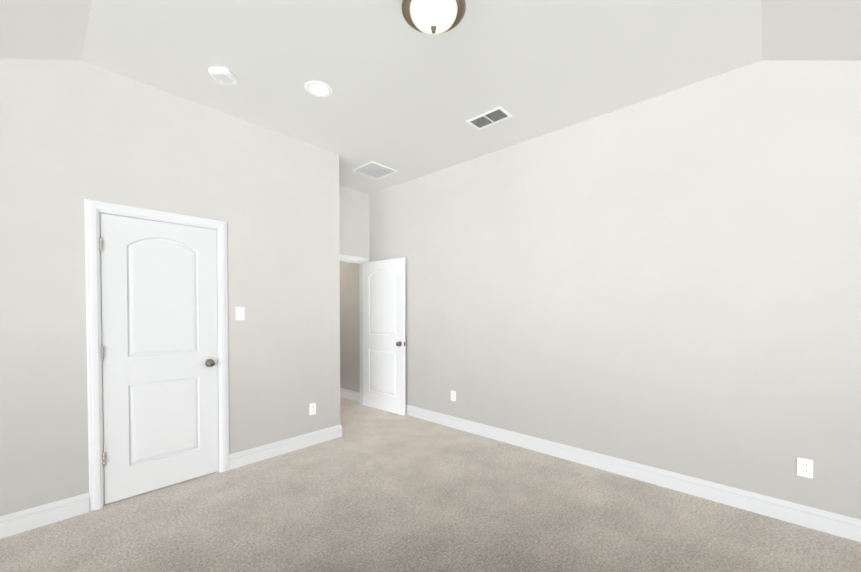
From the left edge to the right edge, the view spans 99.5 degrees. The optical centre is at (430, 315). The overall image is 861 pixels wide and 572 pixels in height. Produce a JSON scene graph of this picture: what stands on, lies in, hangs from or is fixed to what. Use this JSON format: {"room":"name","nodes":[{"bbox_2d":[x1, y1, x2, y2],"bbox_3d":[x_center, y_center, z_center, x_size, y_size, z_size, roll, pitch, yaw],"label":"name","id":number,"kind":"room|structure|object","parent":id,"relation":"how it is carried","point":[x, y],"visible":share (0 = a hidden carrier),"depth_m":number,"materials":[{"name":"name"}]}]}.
{"room":"empty bedroom","nodes":[
{"label":"empty bedroom","id":0,"kind":"room"},
{"bbox_2d":[0,58,339,515],"bbox_3d":[-2.203,-0.219,2.695,0.120,3.100,3.488,1,1,42],"label":"wall","id":1,"kind":"structure","parent":0,"point":[74,134],"depth_m":2.65,"materials":[{"name":"paint"}]},
{"bbox_2d":[0,492,89,538],"bbox_3d":[-2.788,1.278,1.982,0.015,0.130,1.368,1,1,42],"label":"baseboard","id":2,"kind":"structure","parent":1,"relation":"attached to","point":[34,517],"depth_m":2.32,"materials":[{"name":"white paint"}]},
{"bbox_2d":[84,199,228,510],"bbox_3d":[-2.027,0.268,2.793,0.018,2.123,0.882,1,1,42],"label":"door frame","id":3,"kind":"structure","parent":1,"relation":"attached to","point":[93,208],"depth_m":2.51,"materials":[{"name":"white paint"}]},
{"bbox_2d":[99,213,218,503],"bbox_3d":[-2.052,0.301,2.811,0.153,2.032,0.735,1,1,42],"label":"closet door","id":4,"kind":"structure","parent":1,"relation":"in","point":[159,352],"depth_m":2.76,"materials":[{"name":"white paint"}]},
{"bbox_2d":[236,307,244,319],"bbox_3d":[-1.659,-0.019,3.187,0.022,0.116,0.072,1,1,42],"label":"light switch","id":5,"kind":"object","parent":1,"relation":"attached to","point":[240,313],"visible":1,"depth_m":3.19,"materials":[{"name":"white plastic"}]},
{"bbox_2d":[229,424,341,469],"bbox_3d":[-1.348,1.252,3.554,0.015,0.130,1.133,1,1,42],"label":"baseboard","id":6,"kind":"structure","parent":1,"relation":"attached to","point":[253,455],"depth_m":3.46,"materials":[{"name":"white paint"}]},
{"bbox_2d":[309,403,315,414],"bbox_3d":[-1.199,0.949,3.716,0.008,0.116,0.072,1,1,42],"label":"outlet","id":7,"kind":"object","parent":1,"relation":"attached to","point":[312,408],"visible":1,"depth_m":3.71,"materials":[{"name":"white plastic"}]},
{"bbox_2d":[339,186,369,261],"bbox_3d":[-2.464,-0.235,3.654,0.120,3.100,4.550,1,1,42],"label":"wall","id":8,"kind":"structure","parent":0,"point":[354,221],"depth_m":5.08,"materials":[{"name":"paint"}]},
{"bbox_2d":[340,254,368,404],"bbox_3d":[-1.261,0.232,4.961,0.138,2.123,0.978,1,1,42],"label":"door frame","id":9,"kind":"structure","parent":8,"relation":"attached to","point":[361,334],"depth_m":5.26,"materials":[{"name":"white paint"}]},
{"bbox_2d":[362,257,405,415],"bbox_3d":[-0.642,0.265,4.962,0.832,2.032,0.153,1,1,42],"label":"entry door","id":10,"kind":"structure","parent":9,"relation":"attached to","point":[383,302],"depth_m":4.91,"materials":[{"name":"white paint"}]},
{"bbox_2d":[0,396,860,571],"bbox_3d":[-1.096,1.385,2.510,7.740,0.100,4.670,1,1,42],"label":"floor","id":11,"kind":"structure","parent":0,"point":[370,489],"depth_m":2.36,"materials":[{"name":"carpet"}]},
{"bbox_2d":[0,0,860,193],"bbox_3d":[-1.069,-1.387,2.392,7.876,0.793,4.740,1,1,42],"label":"ceiling","id":12,"kind":"structure","parent":0,"point":[405,100],"depth_m":2.37,"materials":[{"name":"white paint"}]},
{"bbox_2d":[208,67,236,84],"bbox_3d":[-1.459,-1.685,2.565,0.144,0.043,0.144,0,1,0],"label":"smoke detector","id":13,"kind":"object","parent":12,"relation":"attached to","point":[223,75],"visible":1,"depth_m":2.54,"materials":[{"name":"white plastic"}]},
{"bbox_2d":[304,81,332,97],"bbox_3d":[-0.843,-1.705,2.749,0.204,0.010,0.204,1,1,42],"label":"recessed light","id":14,"kind":"object","parent":12,"relation":"in","point":[318,89],"visible":1,"depth_m":2.74,"materials":[{"name":"white plastic"}]},
{"bbox_2d":[352,161,397,178],"bbox_3d":[-0.666,-1.733,4.363,0.390,0.007,0.390,1,1,42],"label":"ceiling vent","id":15,"kind":"object","parent":12,"relation":"in","point":[372,169],"visible":1,"depth_m":4.35,"materials":[{"name":"white plastic"}]},
{"bbox_2d":[401,0,465,34],"bbox_3d":[0.016,-1.564,1.847,0.325,0.261,0.325,1,1,42],"label":"flush-mount ceiling light","id":16,"kind":"object","parent":12,"relation":"attached to","point":[433,17],"visible":1,"depth_m":1.81,"materials":[{"name":"white glass"}]},
{"bbox_2d":[466,106,511,129],"bbox_3d":[0.508,-1.714,3.172,0.345,0.007,0.200,1,1,42],"label":"ceiling vent","id":17,"kind":"object","parent":12,"relation":"in","point":[490,117],"visible":1,"depth_m":3.17,"materials":[{"name":"white plastic"}]},
{"bbox_2d":[340,60,860,518],"bbox_3d":[0.441,-0.243,4.160,7.740,3.100,0.120,1,1,42],"label":"wall","id":18,"kind":"structure","parent":0,"point":[670,281],"depth_m":2.82,"materials":[{"name":"paint"}]},
{"bbox_2d":[340,388,359,401],"bbox_3d":[-1.696,1.210,6.050,1.830,0.130,0.015,1,1,42],"label":"baseboard","id":19,"kind":"structure","parent":18,"relation":"attached to","point":[350,394],"depth_m":5.63,"materials":[{"name":"white paint"}]},
{"bbox_2d":[451,391,455,400],"bbox_3d":[0.265,0.934,4.254,0.072,0.116,0.008,1,1,42],"label":"electrical outlet","id":20,"kind":"object","parent":18,"relation":"attached to","point":[453,395],"visible":1,"depth_m":4.25,"materials":[{"name":"white plastic"}]},
{"bbox_2d":[405,404,860,541],"bbox_3d":[1.136,1.254,3.457,5.490,0.130,0.015,1,1,42],"label":"baseboard","id":21,"kind":"structure","parent":18,"relation":"attached to","point":[843,526],"depth_m":2.78,"materials":[{"name":"white paint"}]},
{"bbox_2d":[797,457,812,477],"bbox_3d":[2.380,0.967,2.318,0.072,0.116,0.008,1,1,42],"label":"electrical outlet","id":22,"kind":"object","parent":18,"relation":"attached to","point":[804,467],"visible":1,"depth_m":2.32,"materials":[{"name":"white plastic"}]}
]}

